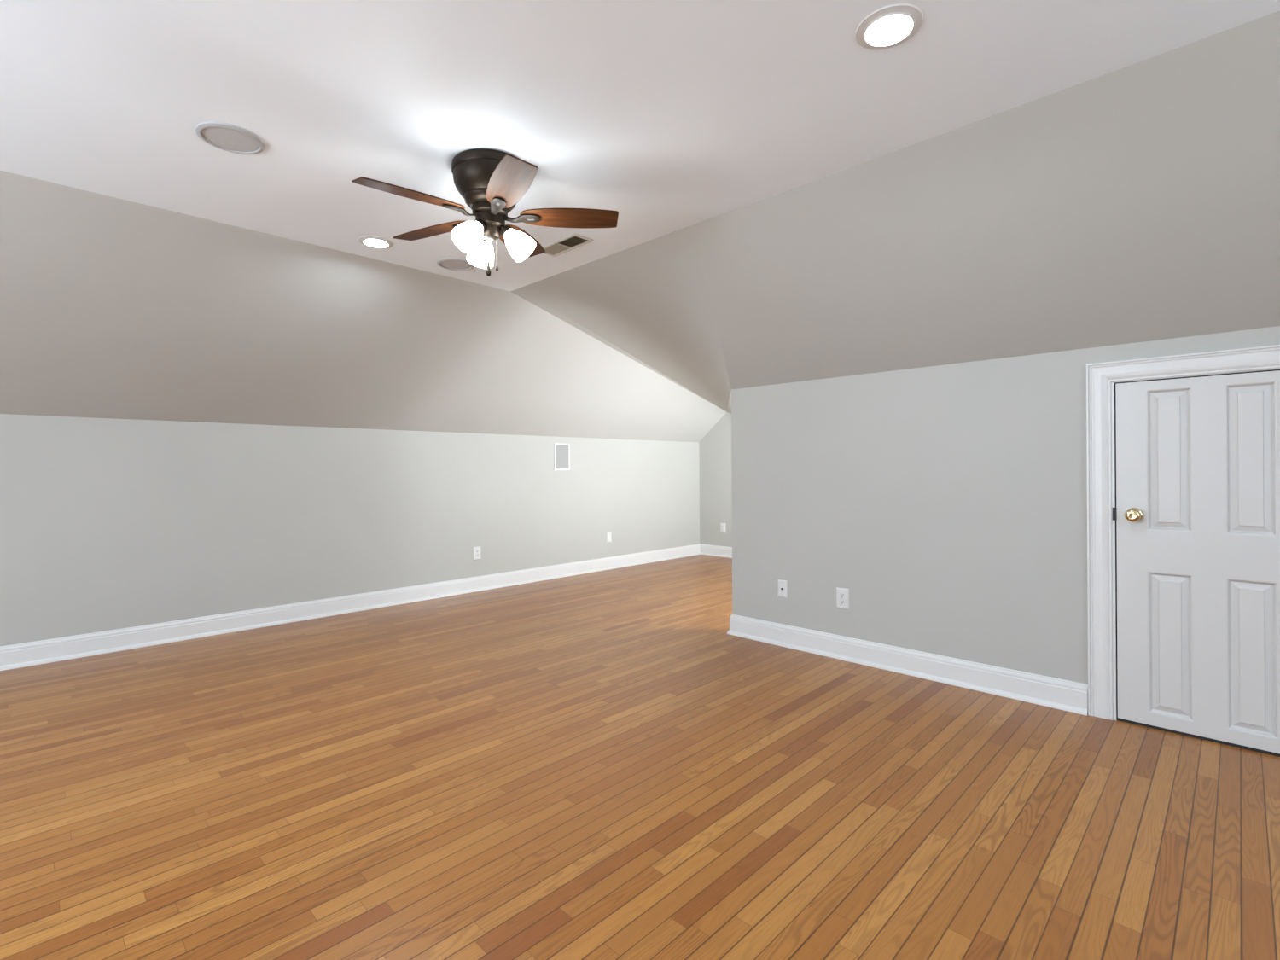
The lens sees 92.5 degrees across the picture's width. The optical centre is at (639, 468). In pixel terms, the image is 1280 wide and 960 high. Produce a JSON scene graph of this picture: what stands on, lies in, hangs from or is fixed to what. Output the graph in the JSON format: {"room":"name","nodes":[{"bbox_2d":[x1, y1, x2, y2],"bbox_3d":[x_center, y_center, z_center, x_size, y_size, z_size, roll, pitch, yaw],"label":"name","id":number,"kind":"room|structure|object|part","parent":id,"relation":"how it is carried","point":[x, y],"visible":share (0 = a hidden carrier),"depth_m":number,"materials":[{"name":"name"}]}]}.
{"room":"empty attic room","nodes":[
{"label":"empty attic room","id":0,"kind":"room"},
{"bbox_2d":[0,413,699,645],"bbox_3d":[-2.482,0.467,4.849,0.100,1.578,9.451,0,0,44],"label":"wall","id":1,"kind":"structure","parent":0,"point":[107,524],"depth_m":4.57,"materials":[{"name":"grey paint"}]},
{"bbox_2d":[0,543,700,670],"bbox_3d":[-2.432,1.088,4.804,0.028,0.135,9.251,0,0,44],"label":"baseboard","id":2,"kind":"structure","parent":1,"relation":"attached to","point":[13,656],"depth_m":4.56,"materials":[{"name":"white wood"}]},
{"bbox_2d":[472,546,481,560],"bbox_3d":[-1.527,0.796,5.739,0.016,0.124,0.082,0,0,44],"label":"wall outlet","id":3,"kind":"object","parent":1,"relation":"attached to","point":[476,550],"visible":1,"depth_m":5.73,"materials":[{"name":"white plastic"}]},
{"bbox_2d":[553,442,570,470],"bbox_3d":[-0.823,-0.121,6.468,0.009,0.282,0.206,0,0,44],"label":"wall speaker","id":4,"kind":"object","parent":1,"relation":"attached to","point":[561,451],"visible":1,"depth_m":6.46,"materials":[{"name":"white plastic"}]},
{"bbox_2d":[555,444,568,468],"bbox_3d":[-0.825,-0.121,6.469,0.005,0.250,0.174,0,0,44],"label":"grille","id":5,"kind":"object","parent":4,"relation":"attached to","point":[561,450],"depth_m":6.47,"materials":[{"name":"white plastic"}]},
{"bbox_2d":[606,532,611,541],"bbox_3d":[-0.347,0.782,6.948,0.008,0.108,0.066,0,0,44],"label":"blank wall plate","id":6,"kind":"object","parent":1,"relation":"attached to","point":[608,534],"visible":1,"depth_m":6.94,"materials":[{"name":"white plastic"}]},
{"bbox_2d":[0,170,726,442],"bbox_3d":[-2.041,-0.863,4.339,1.383,1.075,9.351,0,0,44],"label":"sloped ceiling","id":7,"kind":"structure","parent":0,"point":[111,307],"depth_m":3.96,"materials":[{"name":"grey paint"}]},
{"bbox_2d":[0,554,1279,959],"bbox_3d":[0.423,1.197,2.009,8.218,0.120,9.451,0,0,44],"label":"floor","id":8,"kind":"structure","parent":0,"point":[590,765],"depth_m":2.09,"materials":[{"name":"brown wood"}]},
{"bbox_2d":[0,0,1279,290],"bbox_3d":[-0.470,-1.383,0.180,6.911,0.100,5.612,0,0,44],"label":"ceiling","id":9,"kind":"structure","parent":0,"point":[668,116],"depth_m":2.17,"materials":[{"name":"white paint"}]},
{"bbox_2d":[194,121,265,154],"bbox_3d":[-1.640,-1.320,2.457,0.235,0.012,0.235,0,0,44],"label":"ceiling speaker","id":10,"kind":"object","parent":9,"relation":"attached to","point":[226,136],"visible":1,"depth_m":2.44,"materials":[{"name":"white plastic"}]},
{"bbox_2d":[201,127,259,151],"bbox_3d":[-1.640,-1.322,2.457,0.196,0.008,0.196,0,0,44],"label":"grille","id":11,"kind":"object","parent":10,"relation":"attached to","point":[230,139],"depth_m":2.45,"materials":[{"name":"white metal"}]},
{"bbox_2d":[357,235,394,248],"bbox_3d":[-1.545,-1.321,3.586,0.194,0.010,0.194,0,0,44],"label":"recessed light","id":12,"kind":"object","parent":9,"relation":"in","point":[369,241],"visible":1,"depth_m":3.58,"materials":[{"name":"white plastic"}]},
{"bbox_2d":[436,257,474,270],"bbox_3d":[-1.195,-1.323,3.979,0.235,0.012,0.235,0,0,44],"label":"ceiling speaker","id":13,"kind":"object","parent":9,"relation":"attached to","point":[453,264],"visible":0.96,"depth_m":3.96,"materials":[{"name":"white plastic"}]},
{"bbox_2d":[440,260,471,269],"bbox_3d":[-1.195,-1.325,3.979,0.196,0.008,0.196,0,0,44],"label":"grille","id":14,"kind":"object","parent":13,"relation":"attached to","point":[449,264],"depth_m":3.98,"materials":[{"name":"white metal"}]},
{"bbox_2d":[351,148,618,276],"bbox_3d":[-0.690,-1.093,2.687,1.106,0.478,1.065,0,0,44],"label":"ceiling fan","id":15,"kind":"object","parent":9,"relation":"hanging from","point":[491,183],"visible":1,"depth_m":2.63,"materials":[{"name":"brown wood"}]},
{"bbox_3d":[-0.915,-1.103,2.470,0.438,0.006,0.144,-3,14,-43],"label":"blade","id":16,"kind":"part","parent":15,"relation":"part of","materials":[{"name":"brown wood"}]},
{"bbox_3d":[-0.967,-1.116,2.875,0.438,0.006,0.144,0,12,29],"label":"blade","id":17,"kind":"part","parent":15,"relation":"part of","materials":[{"name":"brown wood"}]},
{"bbox_3d":[-0.718,-0.990,2.591,0.122,0.147,0.144,0,0,44],"label":"lamp shade","id":18,"kind":"part","parent":15,"relation":"part of","materials":[{"name":"white glass"}]},
{"bbox_3d":[-0.708,-1.015,2.616,0.052,0.083,0.078,0,0,44],"label":"bulb","id":19,"kind":"part","parent":15,"relation":"part of","materials":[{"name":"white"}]},
{"bbox_3d":[-0.690,-1.049,2.650,0.058,0.058,0.072,0,0,44],"label":"light arm","id":20,"kind":"part","parent":15,"relation":"part of","materials":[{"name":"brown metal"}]},
{"bbox_3d":[-0.725,-0.990,2.821,0.144,0.147,0.122,0,0,44],"label":"lamp shade","id":21,"kind":"part","parent":15,"relation":"part of","materials":[{"name":"white glass"}]},
{"bbox_3d":[-0.596,-1.050,2.714,0.072,0.059,0.057,0,0,22],"label":"light arm","id":22,"kind":"part","parent":15,"relation":"part of","materials":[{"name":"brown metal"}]},
{"bbox_3d":[-0.514,-1.109,2.394,0.144,0.006,0.438,13,-4,-25],"label":"blade","id":23,"kind":"part","parent":15,"relation":"part of","materials":[{"name":"brown wood"}]},
{"bbox_3d":[-0.525,-0.991,2.711,0.132,0.147,0.134,0,0,44],"label":"lamp shade","id":24,"kind":"part","parent":15,"relation":"part of","materials":[{"name":"white glass"}]},
{"bbox_3d":[-0.598,-1.129,3.049,0.144,0.006,0.438,-13,0,11],"label":"blade","id":25,"kind":"part","parent":15,"relation":"part of","materials":[{"name":"brown wood"}]},
{"bbox_3d":[-0.318,-1.125,2.752,0.438,0.006,0.144,-1,-12,-7],"label":"blade","id":26,"kind":"part","parent":15,"relation":"part of","materials":[{"name":"brown wood"}]},
{"bbox_2d":[542,233,593,256],"bbox_3d":[-0.454,-1.330,3.658,0.380,0.006,0.146,0,0,44],"label":"ceiling vent","id":27,"kind":"object","parent":9,"relation":"in","point":[574,241],"visible":0.8,"depth_m":3.64,"materials":[{"name":"beige metal"}]},
{"bbox_2d":[855,3,924,49],"bbox_3d":[0.756,-1.336,1.863,0.194,0.010,0.194,0,0,44],"label":"recessed light","id":28,"kind":"object","parent":9,"relation":"in","point":[888,26],"visible":1,"depth_m":1.85,"materials":[{"name":"white plastic"}]},
{"bbox_2d":[698,412,732,546],"bbox_3d":[2.367,0.249,6.643,4.318,1.952,0.100,0,0,44],"label":"wall","id":29,"kind":"structure","parent":0,"point":[715,447],"depth_m":7.92,"materials":[{"name":"grey paint"}]},
{"bbox_2d":[699,543,732,558],"bbox_3d":[2.291,1.058,6.632,4.218,0.135,0.028,0,0,44],"label":"baseboard","id":30,"kind":"structure","parent":29,"relation":"attached to","point":[708,549],"depth_m":7.91,"materials":[{"name":"white wood"}]},
{"bbox_2d":[720,523,725,532],"bbox_3d":[1.061,0.764,7.849,0.080,0.122,0.009,0,0,44],"label":"wall outlet","id":31,"kind":"object","parent":29,"relation":"attached to","point":[722,525],"visible":1,"depth_m":7.85,"materials":[{"name":"white plastic"}]},
{"bbox_2d":[519,10,1279,413],"bbox_3d":[2.535,-0.946,3.785,7.667,0.956,3.739,0,0,44],"label":"sloped ceiling","id":32,"kind":"structure","parent":0,"point":[1139,201],"depth_m":2.66,"materials":[{"name":"grey paint"}]},
{"bbox_2d":[731,325,1279,684],"bbox_3d":[2.633,0.332,2.324,5.493,1.782,0.118,0,0,44],"label":"wall","id":33,"kind":"structure","parent":0,"point":[949,502],"depth_m":3.28,"materials":[{"name":"grey paint"}]},
{"bbox_2d":[778,579,787,598],"bbox_3d":[0.910,0.772,3.921,0.069,0.110,0.015,0,0,44],"label":"cable jack plate","id":34,"kind":"object","parent":33,"relation":"attached to","point":[782,584],"visible":1,"depth_m":3.92,"materials":[{"name":"white plastic"}]},
{"bbox_2d":[836,587,849,609],"bbox_3d":[1.203,0.773,3.638,0.079,0.122,0.009,0,0,44],"label":"wall outlet","id":35,"kind":"object","parent":33,"relation":"attached to","point":[842,594],"visible":1,"depth_m":3.63,"materials":[{"name":"white plastic"}]},
{"bbox_2d":[839,599,844,604],"bbox_3d":[1.201,0.793,3.636,0.034,0.027,0.003,0,0,44],"label":"socket","id":36,"kind":"object","parent":35,"relation":"attached to","point":[841,601],"depth_m":3.64,"materials":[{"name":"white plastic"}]},
{"bbox_2d":[727,614,1087,715],"bbox_3d":[1.377,1.064,3.559,2.019,0.135,0.175,0,0,44],"label":"baseboard","id":37,"kind":"structure","parent":33,"relation":"attached to","point":[1067,695],"depth_m":3.29,"materials":[{"name":"white wood"}]},
{"bbox_2d":[1086,344,1279,720],"bbox_3d":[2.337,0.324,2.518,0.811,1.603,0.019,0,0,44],"label":"trim","id":38,"kind":"structure","parent":33,"relation":"attached to","point":[1100,376],"depth_m":2.75,"materials":[{"name":"white wood"}]},
{"bbox_2d":[1112,369,1279,756],"bbox_3d":[2.330,0.370,2.516,0.620,1.510,0.100,0,0,44],"label":"door","id":39,"kind":"structure","parent":33,"relation":"in","point":[1196,511],"depth_m":2.54,"materials":[{"name":"white wood"}]},
{"bbox_3d":[2.132,0.204,2.748,0.014,0.057,0.032,0,0,44],"label":"strike plate","id":40,"kind":"part","parent":39,"relation":"part of","materials":[{"name":"black metal"}]},
{"bbox_3d":[2.150,0.204,2.668,0.062,0.062,0.066,0,0,44],"label":"knob","id":41,"kind":"part","parent":39,"relation":"part of","materials":[{"name":"gold metal"}]}
]}

